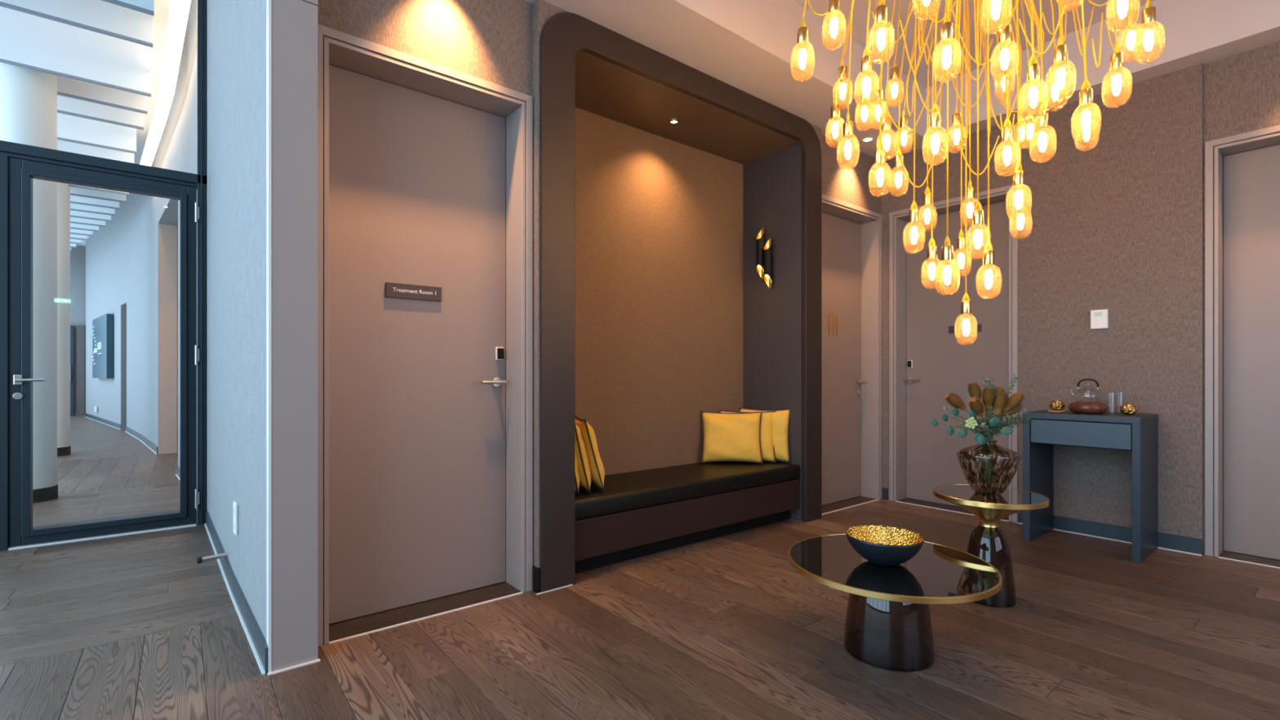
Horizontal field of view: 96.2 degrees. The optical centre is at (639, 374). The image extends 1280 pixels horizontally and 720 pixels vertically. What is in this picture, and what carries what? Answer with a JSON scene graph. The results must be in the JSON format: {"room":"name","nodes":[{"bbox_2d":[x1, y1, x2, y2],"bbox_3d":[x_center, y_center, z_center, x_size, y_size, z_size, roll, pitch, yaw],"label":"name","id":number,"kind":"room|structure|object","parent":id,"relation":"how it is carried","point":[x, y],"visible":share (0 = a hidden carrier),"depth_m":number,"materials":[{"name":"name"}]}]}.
{"room":"spa waiting area","nodes":[
{"label":"spa waiting area","id":0,"kind":"room"},
{"bbox_2d":[70,244,85,415],"bbox_3d":[-15.792,-1.200,15.154,2.300,4.600,0.200,0,0,-39],"label":"wall","id":1,"kind":"structure","parent":0,"point":[77,255],"depth_m":15.50,"materials":[{"name":"paint"}]},
{"bbox_2d":[70,324,84,415],"bbox_3d":[-15.300,-0.115,15.291,0.740,2.430,0.160,0,0,-39],"label":"door","id":2,"kind":"structure","parent":1,"relation":"in","point":[80,328],"depth_m":15.42,"materials":[{"name":"grey metal"}]},
{"bbox_2d":[0,0,170,251],"bbox_3d":[-7.329,-3.120,6.429,4.600,1.060,24.800,0,0,-39],"label":"ceiling","id":3,"kind":"structure","parent":0,"point":[106,57],"depth_m":5.23,"materials":[{"name":"white paint"}]},
{"bbox_2d":[85,0,266,639],"bbox_3d":[-7.836,-1.200,9.175,19.129,4.600,1.005,0,0,44],"label":"wall","id":4,"kind":"structure","parent":0,"point":[122,258],"depth_m":3.46,"materials":[{"name":"paint"}]},
{"bbox_2d":[92,313,112,378],"bbox_3d":[-11.983,-0.600,12.783,2.187,1.360,0.110,0,0,41],"label":"sign","id":5,"kind":"object","parent":4,"relation":"attached to","point":[102,326],"visible":1,"depth_m":12.43,"materials":[{"name":"teal"}]},
{"bbox_2d":[84,413,120,429],"bbox_3d":[-12.480,1.052,13.284,5.359,0.095,0.026,0,0,40],"label":"baseboard","id":6,"kind":"structure","parent":4,"relation":"attached to","point":[117,425],"depth_m":12.94,"materials":[{"name":"blue"}]},
{"bbox_2d":[8,157,199,550],"bbox_3d":[-3.601,-0.135,3.911,0.954,2.470,0.162,0,0,-39],"label":"door","id":7,"kind":"structure","parent":4,"relation":"in","point":[21,172],"depth_m":3.78,"materials":[{"name":"grey metal"}]},
{"bbox_2d":[0,0,208,551],"bbox_3d":[-4.679,-1.200,3.091,3.762,4.600,0.105,0,0,-39],"label":"trim","id":8,"kind":"structure","parent":4,"relation":"attached to","point":[199,180],"depth_m":3.99,"materials":[{"name":"grey metal"}]},
{"bbox_2d":[120,305,126,429],"bbox_3d":[-10.039,-0.150,11.465,0.725,2.500,0.425,0,0,42],"label":"door","id":9,"kind":"structure","parent":4,"relation":"in","point":[123,308],"depth_m":11.56,"materials":[{"name":"grey"}]},
{"bbox_2d":[124,426,158,453],"bbox_3d":[-8.313,1.052,9.545,4.548,0.095,0.052,0,0,44],"label":"baseboard","id":10,"kind":"structure","parent":4,"relation":"attached to","point":[151,446],"depth_m":9.23,"materials":[{"name":"grey"}]},
{"bbox_2d":[140,0,191,166],"bbox_3d":[-5.279,-2.810,6.268,0.170,0.020,5.651,0,0,-44],"label":"strip","id":11,"kind":"object","parent":4,"relation":"attached to","point":[179,9],"visible":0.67,"depth_m":5.33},
{"bbox_2d":[158,222,177,453],"bbox_3d":[-5.721,-0.500,7.269,0.438,3.200,2.347,0,0,-44],"label":"door","id":12,"kind":"structure","parent":4,"relation":"in","point":[167,233],"depth_m":8.02,"materials":[{"name":"brown"}]},
{"bbox_2d":[196,552,226,563],"bbox_3d":[-2.309,0.990,3.096,0.129,0.035,0.033,0,0,-39],"label":"door stop","id":13,"kind":"object","parent":4,"relation":"attached to","point":[200,559],"visible":1,"depth_m":3.09,"materials":[{"name":"silver metal"}]},
{"bbox_2d":[175,466,268,675],"bbox_3d":[-3.216,1.052,4.220,0.062,0.095,5.602,0,0,-42],"label":"baseboard","id":14,"kind":"structure","parent":4,"relation":"attached to","point":[258,643],"depth_m":2.61,"materials":[{"name":"grey"}]},
{"bbox_2d":[233,501,238,535],"bbox_3d":[-1.973,0.700,2.801,0.012,0.150,0.090,0,0,-41],"label":"wall socket","id":15,"kind":"object","parent":4,"relation":"attached to","point":[235,504],"visible":1,"depth_m":2.77,"materials":[{"name":"white plastic"}]},
{"bbox_2d":[266,0,319,675],"bbox_3d":[-1.341,-1.200,2.210,0.170,4.600,0.154,0,0,-39],"label":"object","id":16,"kind":"structure","parent":4,"relation":"attached to","point":[291,25],"depth_m":2.15,"materials":[{"name":"grey"}]},
{"bbox_2d":[317,0,880,568],"bbox_3d":[0.376,-0.400,4.100,4.886,3.000,0.770,0,0,-39],"label":"wall","id":17,"kind":"structure","parent":0,"point":[496,42],"depth_m":2.84,"materials":[{"name":"paint"}]},
{"bbox_2d":[318,24,533,646],"bbox_3d":[-1.004,-0.159,2.708,0.986,2.519,0.238,0,0,-39],"label":"door","id":18,"kind":"structure","parent":17,"relation":"in","point":[425,168],"depth_m":2.74,"materials":[{"name":"beige paint"}]},
{"bbox_2d":[385,282,441,301],"bbox_3d":[-1.074,-0.393,2.731,0.258,0.068,0.013,0,0,-39],"label":"door sign","id":19,"kind":"object","parent":18,"relation":"attached to","point":[393,290],"visible":1,"depth_m":2.72,"materials":[{"name":"grey"}]},
{"bbox_2d":[532,565,572,595],"bbox_3d":[-0.459,1.038,2.964,0.210,0.125,0.080,0,0,-39],"label":"baseboard","id":20,"kind":"structure","parent":17,"relation":"attached to","point":[536,572],"depth_m":2.89,"materials":[{"name":"black"}]},
{"bbox_2d":[539,12,822,591],"bbox_3d":[0.252,-0.399,3.891,2.421,2.997,0.632,0,0,-39],"label":"seating alcove","id":21,"kind":"structure","parent":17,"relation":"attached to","point":[657,313],"depth_m":4.09,"materials":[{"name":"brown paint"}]},
{"bbox_2d":[669,119,678,124],"bbox_3d":[0.234,-1.736,3.942,0.064,0.005,0.064,0,0,-39],"label":"recessed light","id":22,"kind":"object","parent":21,"relation":"attached to","point":[673,121],"visible":1,"depth_m":3.94,"materials":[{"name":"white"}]},
{"bbox_2d":[755,227,773,288],"bbox_3d":[0.983,-0.925,4.532,0.074,0.500,0.143,0,0,-39],"label":"wall sconce","id":23,"kind":"object","parent":21,"relation":"attached to","point":[764,260],"visible":1,"depth_m":4.53,"materials":[{"name":"black metal"}]},
{"bbox_2d":[822,194,882,515],"bbox_3d":[1.695,-0.159,4.857,0.986,2.519,0.218,0,0,-39],"label":"door","id":24,"kind":"structure","parent":17,"relation":"in","point":[852,234],"depth_m":5.05,"materials":[{"name":"beige paint"}]},
{"bbox_2d":[827,312,839,336],"bbox_3d":[1.648,-0.427,4.891,0.158,0.195,0.004,0,0,-39],"label":"sign","id":25,"kind":"object","parent":24,"relation":"attached to","point":[829,324],"visible":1,"depth_m":4.89,"materials":[{"name":"gold metal"}]},
{"bbox_2d":[0,415,1279,719],"bbox_3d":[-5.393,1.160,7.852,9.800,0.120,25.400,0,0,-39],"label":"floor","id":26,"kind":"structure","parent":0,"point":[126,627],"depth_m":2.35,"materials":[{"name":"brown wood"}]},
{"bbox_2d":[0,62,57,502],"bbox_3d":[-5.361,-1.200,5.020,0.382,4.600,0.382,0,0,-39],"label":"round column","id":27,"kind":"structure","parent":26,"relation":"on","point":[28,97],"depth_m":4.97,"materials":[{"name":"white paint"}]},
{"bbox_2d":[57,182,71,456],"bbox_3d":[-8.013,-1.200,7.803,0.392,4.600,0.392,0,0,-39],"label":"round column","id":28,"kind":"structure","parent":26,"relation":"on","point":[64,447],"depth_m":7.79,"materials":[{"name":"white paint"}]},
{"bbox_2d":[574,461,799,573],"bbox_3d":[0.245,0.887,3.899,2.016,0.425,0.570,0,0,-39],"label":"bench","id":29,"kind":"object","parent":26,"relation":"on","point":[642,513],"visible":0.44,"depth_m":3.60,"materials":[{"name":"black leather"}]},
{"bbox_2d":[574,450,579,495],"bbox_3d":[-0.457,0.465,3.360,0.136,0.406,0.430,0,0,-24],"label":"cushion","id":30,"kind":"object","parent":29,"relation":"on","point":[576,473],"visible":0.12,"depth_m":3.20,"materials":[{"name":"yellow fabric"}]},
{"bbox_2d":[574,422,591,493],"bbox_3d":[-0.394,0.467,3.421,0.148,0.401,0.431,0,0,-18],"label":"cushion","id":31,"kind":"object","parent":29,"relation":"on","point":[584,470],"visible":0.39,"depth_m":3.25,"materials":[{"name":"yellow fabric"}]},
{"bbox_2d":[574,414,604,490],"bbox_3d":[-0.317,0.460,3.490,0.169,0.416,0.437,0,0,-20],"label":"cushion","id":32,"kind":"object","parent":29,"relation":"on","point":[596,466],"visible":0.59,"depth_m":3.31,"materials":[{"name":"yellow fabric"}]},
{"bbox_2d":[574,461,799,519],"bbox_3d":[0.246,0.729,3.898,2.012,0.107,0.567,0,0,-39],"label":"seat cushion","id":33,"kind":"object","parent":29,"relation":"on","point":[642,491],"depth_m":3.67,"materials":[{"name":"black leather"}]},
{"bbox_2d":[701,411,763,463],"bbox_3d":[0.699,0.476,4.376,0.464,0.388,0.143,0,0,5],"label":"cushion","id":34,"kind":"object","parent":29,"relation":"on","point":[726,437],"visible":1,"depth_m":4.34,"materials":[{"name":"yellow fabric"}]},
{"bbox_2d":[719,409,776,462],"bbox_3d":[0.829,0.474,4.449,0.439,0.391,0.124,0,0,13],"label":"cushion","id":35,"kind":"object","parent":29,"relation":"on","point":[767,447],"visible":0.34,"depth_m":4.38,"materials":[{"name":"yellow fabric"}]},
{"bbox_2d":[738,407,790,462],"bbox_3d":[0.965,0.465,4.467,0.411,0.410,0.112,0,0,30],"label":"cushion","id":36,"kind":"object","parent":29,"relation":"on","point":[781,418],"visible":0.46,"depth_m":4.38,"materials":[{"name":"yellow fabric"}]},
{"bbox_2d":[787,533,1002,671],"bbox_3d":[0.987,0.919,2.286,0.770,0.360,0.770,0,0,-39],"label":"coffee table","id":37,"kind":"object","parent":26,"relation":"on","point":[888,626],"visible":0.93,"depth_m":2.15,"materials":[{"name":"black glass"}]},
{"bbox_2d":[844,524,924,565],"bbox_3d":[0.961,0.685,2.263,0.287,0.108,0.287,0,0,-39],"label":"bowl","id":38,"kind":"object","parent":37,"relation":"on","point":[884,545],"visible":1,"depth_m":2.24,"materials":[{"name":"black"}]},
{"bbox_2d":[933,484,1048,607],"bbox_3d":[1.713,0.842,2.820,0.486,0.515,0.486,0,0,-39],"label":"coffee table","id":39,"kind":"object","parent":26,"relation":"on","point":[988,541],"visible":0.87,"depth_m":2.74,"materials":[{"name":"black glass"}]},
{"bbox_2d":[956,440,1021,495],"bbox_3d":[1.714,0.454,2.827,0.273,0.261,0.273,0,0,-39],"label":"glass vase","id":40,"kind":"object","parent":39,"relation":"on","point":[998,451],"visible":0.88,"depth_m":2.78,"materials":[{"name":"brown glass"}]},
{"bbox_2d":[929,373,1035,484],"bbox_3d":[1.672,0.264,2.819,0.525,0.542,0.162,0,0,-6],"label":"flower arrangement","id":41,"kind":"object","parent":40,"relation":"in","point":[993,396],"visible":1,"depth_m":2.81,"materials":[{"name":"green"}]},
{"bbox_2d":[1022,409,1158,563],"bbox_3d":[2.916,0.675,3.729,0.475,0.850,0.600,0,0,-39],"label":"console table","id":42,"kind":"object","parent":26,"relation":"on","point":[1138,433],"visible":0.92,"depth_m":3.57,"materials":[{"name":"blue paint"}]},
{"bbox_2d":[1047,409,1066,412],"bbox_3d":[2.801,0.245,3.861,0.104,0.008,0.104,0,0,-39],"label":"wooden coaster","id":43,"kind":"object","parent":42,"relation":"on","point":[1051,411],"visible":0.96,"depth_m":3.82,"materials":[{"name":"brown wood"}]},
{"bbox_2d":[1049,400,1065,410],"bbox_3d":[2.813,0.207,3.871,0.087,0.066,0.088,0,0,-39],"label":"tealight holder","id":44,"kind":"object","parent":43,"relation":"on","point":[1055,405],"visible":1,"depth_m":3.84,"materials":[{"name":"gold metal"}]},
{"bbox_2d":[1068,401,1108,413],"bbox_3d":[2.896,0.213,3.710,0.206,0.071,0.206,0,0,-39],"label":"stand","id":45,"kind":"object","parent":42,"relation":"on","point":[1083,407],"visible":0.98,"depth_m":3.64,"materials":[{"name":"brown wood"}]},
{"bbox_2d":[1069,378,1101,402],"bbox_3d":[2.895,0.101,3.720,0.136,0.150,0.156,0,0,-7],"label":"glass teapot","id":46,"kind":"object","parent":45,"relation":"on","point":[1083,380],"visible":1,"depth_m":3.70,"materials":[{"name":"clear glass"}]},
{"bbox_2d":[1120,404,1137,414],"bbox_3d":[3.038,0.216,3.567,0.087,0.066,0.088,0,0,-39],"label":"tealight holder","id":47,"kind":"object","parent":42,"relation":"on","point":[1126,409],"visible":1,"depth_m":3.54,"materials":[{"name":"gold metal"}]},
{"bbox_2d":[524,0,1279,159],"bbox_3d":[1.998,-2.700,1.953,5.040,1.600,6.150,0,0,-39],"label":"ceiling","id":48,"kind":"structure","parent":0,"point":[748,46],"depth_m":3.63,"materials":[{"name":"grey paint"}]},
{"bbox_2d":[862,137,873,142],"bbox_3d":[1.838,-1.897,4.631,0.090,0.005,0.090,0,0,-39],"label":"recessed light","id":49,"kind":"object","parent":48,"relation":"in","point":[867,139],"visible":1,"depth_m":4.63,"materials":[{"name":"white plastic"}]},
{"bbox_2d":[791,0,1164,345],"bbox_3d":[1.486,-1.217,2.586,1.327,2.165,1.459,0,0,26],"label":"chandelier","id":50,"kind":"object","parent":48,"relation":"hanging from","point":[1057,73],"visible":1,"depth_m":2.40,"materials":[{"name":"yellow glass"}]},
{"bbox_2d":[797,26,808,47],"bbox_3d":[0.642,-1.332,2.266,0.041,0.059,0.041,0,0,-26],"label":"socket","id":51,"kind":"object","parent":50,"relation":"attached to","point":[802,32],"depth_m":2.25,"materials":[{"name":"brown metal"}]},
{"bbox_2d":[828,0,839,16],"bbox_3d":[0.779,-1.480,2.306,0.041,0.059,0.041,0,0,33],"label":"socket","id":52,"kind":"object","parent":50,"relation":"attached to","point":[833,5],"depth_m":2.29,"materials":[{"name":"brown metal"}]},
{"bbox_2d":[831,104,839,119],"bbox_3d":[0.955,-1.282,2.808,0.041,0.059,0.041,0,0,31],"label":"socket","id":53,"kind":"object","parent":50,"relation":"attached to","point":[835,108],"depth_m":2.79,"materials":[{"name":"brown metal"}]},
{"bbox_2d":[838,65,847,81],"bbox_3d":[0.991,-1.472,2.808,0.041,0.059,0.041,0,0,19],"label":"socket","id":54,"kind":"object","parent":50,"relation":"attached to","point":[842,70],"depth_m":2.79,"materials":[{"name":"brown metal"}]},
{"bbox_2d":[843,120,853,138],"bbox_3d":[0.900,-1.059,2.483,0.041,0.059,0.041,0,0,19],"label":"socket","id":55,"kind":"object","parent":50,"relation":"attached to","point":[848,125],"depth_m":2.47,"materials":[{"name":"brown metal"}]},
{"bbox_2d":[861,54,872,75],"bbox_3d":[0.895,-1.222,2.266,0.041,0.059,0.041,0,0,-35],"label":"socket","id":56,"kind":"object","parent":50,"relation":"attached to","point":[866,62],"depth_m":2.25,"materials":[{"name":"brown metal"}]},
{"bbox_2d":[874,88,883,103],"bbox_3d":[1.249,-1.456,3.003,0.041,0.059,0.041,0,0,-23],"label":"socket","id":57,"kind":"object","parent":50,"relation":"attached to","point":[878,93],"depth_m":2.99,"materials":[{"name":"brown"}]},
{"bbox_2d":[875,148,884,165],"bbox_3d":[1.038,-0.941,2.483,0.041,0.059,0.041,0,0,36],"label":"socket","id":58,"kind":"object","parent":50,"relation":"attached to","point":[880,153],"depth_m":2.47,"materials":[{"name":"brown metal"}]},
{"bbox_2d":[875,4,887,26],"bbox_3d":[0.890,-1.323,2.117,0.041,0.059,0.041,0,0,-28],"label":"socket","id":59,"kind":"object","parent":50,"relation":"attached to","point":[881,11],"depth_m":2.10,"materials":[{"name":"brown metal"}]},
{"bbox_2d":[882,117,891,133],"bbox_3d":[1.206,-1.220,2.808,0.041,0.059,0.041,0,0,-26],"label":"socket","id":60,"kind":"object","parent":50,"relation":"attached to","point":[886,122],"depth_m":2.79,"materials":[{"name":"brown metal"}]},
{"bbox_2d":[890,66,898,81],"bbox_3d":[1.333,-1.571,3.003,0.041,0.059,0.041,0,0,39],"label":"socket","id":61,"kind":"object","parent":50,"relation":"attached to","point":[895,70],"depth_m":2.99,"materials":[{"name":"brown metal"}]},
{"bbox_2d":[893,155,902,169],"bbox_3d":[1.293,-1.062,2.870,0.041,0.059,0.041,0,0,43],"label":"socket","id":62,"kind":"object","parent":50,"relation":"attached to","point":[897,162],"depth_m":2.85,"materials":[{"name":"brown metal"}]},
{"bbox_2d":[899,115,907,129],"bbox_3d":[1.449,-1.383,3.150,0.041,0.059,0.041,0,0,34],"label":"socket","id":63,"kind":"object","parent":50,"relation":"attached to","point":[904,119],"depth_m":3.13,"materials":[{"name":"brown metal"}]},
{"bbox_2d":[909,208,919,223],"bbox_3d":[1.258,-0.726,2.636,0.041,0.059,0.041,0,0,17],"label":"socket","id":64,"kind":"object","parent":50,"relation":"attached to","point":[913,213],"depth_m":2.62,"materials":[{"name":"brown metal"}]},
{"bbox_2d":[923,193,931,206],"bbox_3d":[1.539,-0.935,3.075,0.041,0.059,0.041,0,0,-41],"label":"socket","id":65,"kind":"object","parent":50,"relation":"attached to","point":[926,197],"depth_m":3.06,"materials":[{"name":"brown metal"}]},
{"bbox_2d":[927,245,937,260],"bbox_3d":[1.369,-0.571,2.691,0.041,0.059,0.041,0,0,-43],"label":"socket","id":66,"kind":"object","parent":50,"relation":"attached to","point":[931,250],"depth_m":2.67,"materials":[{"name":"brown metal"}]},
{"bbox_2d":[929,111,941,131],"bbox_3d":[1.166,-0.998,2.266,0.041,0.059,0.041,0,0,43],"label":"socket","id":67,"kind":"object","parent":50,"relation":"attached to","point":[935,117],"depth_m":2.25,"materials":[{"name":"brown metal"}]},
{"bbox_2d":[940,22,953,44],"bbox_3d":[1.095,-1.219,2.050,0.041,0.059,0.041,0,0,45],"label":"socket","id":68,"kind":"object","parent":50,"relation":"attached to","point":[947,28],"depth_m":2.04,"materials":[{"name":"brown metal"}]},
{"bbox_2d":[942,245,952,262],"bbox_3d":[1.257,-0.494,2.348,0.041,0.059,0.041,0,0,-6],"label":"socket","id":69,"kind":"object","parent":50,"relation":"attached to","point":[947,251],"depth_m":2.33,"materials":[{"name":"gold metal"}]},
{"bbox_2d":[951,113,960,127],"bbox_3d":[1.657,-1.330,3.003,0.041,0.059,0.041,0,0,27],"label":"socket","id":70,"kind":"object","parent":50,"relation":"attached to","point":[956,118],"depth_m":2.99,"materials":[{"name":"brown metal"}]},
{"bbox_2d":[956,237,964,250],"bbox_3d":[1.643,-0.668,2.935,0.041,0.059,0.041,0,0,-21],"label":"socket","id":71,"kind":"object","parent":50,"relation":"attached to","point":[960,241],"depth_m":2.92,"materials":[{"name":"brown metal"}]},
{"bbox_2d":[960,301,971,315],"bbox_3d":[1.497,-0.304,2.636,0.041,0.059,0.041,0,0,23],"label":"socket","id":72,"kind":"object","parent":50,"relation":"attached to","point":[966,306],"depth_m":2.62,"materials":[{"name":"gold metal"}]},
{"bbox_2d":[966,186,974,200],"bbox_3d":[1.727,-0.947,3.003,0.041,0.059,0.041,0,0,16],"label":"socket","id":73,"kind":"object","parent":50,"relation":"attached to","point":[970,190],"depth_m":2.99,"materials":[{"name":"brown metal"}]},
{"bbox_2d":[972,209,983,226],"bbox_3d":[1.408,-0.651,2.392,0.041,0.059,0.041,0,0,31],"label":"socket","id":74,"kind":"object","parent":50,"relation":"attached to","point":[977,215],"depth_m":2.38,"materials":[{"name":"brown metal"}]},
{"bbox_2d":[982,250,994,266],"bbox_3d":[1.453,-0.484,2.392,0.041,0.059,0.041,0,0,37],"label":"socket","id":75,"kind":"object","parent":50,"relation":"attached to","point":[988,259],"depth_m":2.37,"materials":[{"name":"gold metal"}]},
{"bbox_2d":[1000,63,1008,74],"bbox_3d":[1.908,-1.609,3.003,0.041,0.059,0.041,0,0,-32],"label":"socket","id":76,"kind":"object","parent":50,"relation":"attached to","point":[1008,64],"depth_m":3.00,"materials":[{"name":"brown metal"}]},
{"bbox_2d":[998,24,1011,46],"bbox_3d":[1.367,-1.270,2.152,0.041,0.059,0.041,0,0,-16],"label":"socket","id":77,"kind":"object","parent":50,"relation":"attached to","point":[1004,35],"depth_m":2.14,"materials":[{"name":"brown metal"}]},
{"bbox_2d":[1001,125,1013,143],"bbox_3d":[1.530,-0.998,2.392,0.041,0.059,0.041,0,0,15],"label":"socket","id":78,"kind":"object","parent":50,"relation":"attached to","point":[1007,131],"depth_m":2.38,"materials":[{"name":"brown metal"}]},
{"bbox_2d":[1013,170,1024,187],"bbox_3d":[1.578,-0.815,2.392,0.041,0.059,0.041,0,0,-14],"label":"socket","id":79,"kind":"object","parent":50,"relation":"attached to","point":[1018,175],"depth_m":2.38,"materials":[{"name":"brown metal"}]},
{"bbox_2d":[1015,195,1026,210],"bbox_3d":[1.822,-0.820,2.748,0.041,0.059,0.041,0,0,-13],"label":"socket","id":80,"kind":"object","parent":50,"relation":"attached to","point":[1024,205],"depth_m":2.73,"materials":[{"name":"brown"}]},
{"bbox_2d":[1018,110,1026,124],"bbox_3d":[2.043,-1.378,3.075,0.041,0.059,0.041,0,0,-20],"label":"socket","id":81,"kind":"object","parent":50,"relation":"attached to","point":[1022,121],"depth_m":3.06,"materials":[{"name":"brown metal"}]},
{"bbox_2d":[1025,106,1035,122],"bbox_3d":[1.994,-1.330,2.935,0.041,0.059,0.041,0,0,38],"label":"socket","id":82,"kind":"object","parent":50,"relation":"attached to","point":[1030,110],"depth_m":2.92,"materials":[{"name":"brown metal"}]},
{"bbox_2d":[1026,62,1039,84],"bbox_3d":[1.475,-1.128,2.152,0.041,0.059,0.041,0,0,21],"label":"socket","id":83,"kind":"object","parent":50,"relation":"attached to","point":[1033,69],"depth_m":2.14,"materials":[{"name":"brown metal"}]},
{"bbox_2d":[1036,111,1048,129],"bbox_3d":[1.647,-1.039,2.348,0.041,0.059,0.041,0,0,-24],"label":"socket","id":84,"kind":"object","parent":50,"relation":"attached to","point":[1042,122],"depth_m":2.33,"materials":[{"name":"brown metal"}]},
{"bbox_2d":[1053,44,1067,66],"bbox_3d":[1.552,-1.177,2.117,0.041,0.059,0.041,0,0,16],"label":"socket","id":85,"kind":"object","parent":50,"relation":"attached to","point":[1060,52],"depth_m":2.10,"materials":[{"name":"brown metal"}]},
{"bbox_2d":[1079,88,1093,107],"bbox_3d":[1.730,-1.073,2.227,0.041,0.059,0.041,0,0,24],"label":"socket","id":86,"kind":"object","parent":50,"relation":"attached to","point":[1086,95],"depth_m":2.21,"materials":[{"name":"brown metal"}]},
{"bbox_2d":[1110,52,1123,72],"bbox_3d":[1.849,-1.210,2.227,0.041,0.059,0.041,0,0,27],"label":"socket","id":87,"kind":"object","parent":50,"relation":"attached to","point":[1117,59],"depth_m":2.21,"materials":[{"name":"brown metal"}]},
{"bbox_2d":[1124,9,1137,29],"bbox_3d":[2.047,-1.479,2.392,0.041,0.059,0.041,0,0,-2],"label":"socket","id":88,"kind":"object","parent":50,"relation":"attached to","point":[1128,16],"depth_m":2.38,"materials":[{"name":"brown metal"}]},
{"bbox_2d":[1141,6,1155,28],"bbox_3d":[1.940,-1.362,2.189,0.041,0.059,0.041,0,0,-27],"label":"socket","id":89,"kind":"object","parent":50,"relation":"attached to","point":[1148,15],"depth_m":2.18,"materials":[{"name":"brown metal"}]},
{"bbox_2d":[880,40,1279,555],"bbox_3d":[4.015,-0.400,3.114,0.440,3.000,5.440,0,0,-39],"label":"wall","id":90,"kind":"structure","parent":0,"point":[1117,226],"depth_m":3.80,"materials":[{"name":"paint"}]},
{"bbox_2d":[882,487,888,499],"bbox_3d":[2.158,1.050,5.069,0.014,0.100,0.063,0,0,-39],"label":"baseboard","id":91,"kind":"structure","parent":90,"relation":"attached to","point":[885,491],"depth_m":5.05,"materials":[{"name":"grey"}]},
{"bbox_2d":[888,184,1017,523],"bbox_3d":[2.581,-0.159,4.713,0.238,2.519,0.986,0,0,-39],"label":"door","id":92,"kind":"structure","parent":90,"relation":"in","point":[927,362],"depth_m":4.84,"materials":[{"name":"beige paint"}]},
{"bbox_2d":[948,324,981,333],"bbox_3d":[2.663,-0.375,4.709,0.012,0.060,0.250,0,0,-39],"label":"door sign","id":93,"kind":"object","parent":92,"relation":"attached to","point":[951,329],"visible":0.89,"depth_m":4.72,"materials":[{"name":"grey"}]},
{"bbox_2d":[1090,309,1108,328],"bbox_3d":[3.104,-0.374,3.878,0.026,0.128,0.094,0,0,-39],"label":"thermostat","id":94,"kind":"object","parent":90,"relation":"attached to","point":[1099,318],"visible":1,"depth_m":3.87,"materials":[{"name":"white plastic"}]},
{"bbox_2d":[1017,511,1202,555],"bbox_3d":[3.110,1.051,3.872,0.024,0.098,0.982,0,0,-39],"label":"baseboard","id":95,"kind":"structure","parent":90,"relation":"attached to","point":[1186,544],"depth_m":3.81,"materials":[{"name":"blue"}]},
{"bbox_2d":[1204,124,1279,568],"bbox_3d":[3.841,-0.159,3.186,0.238,2.519,0.986,0,0,-39],"label":"door","id":96,"kind":"structure","parent":90,"relation":"in","point":[1246,172],"depth_m":3.47,"materials":[{"name":"beige paint"}]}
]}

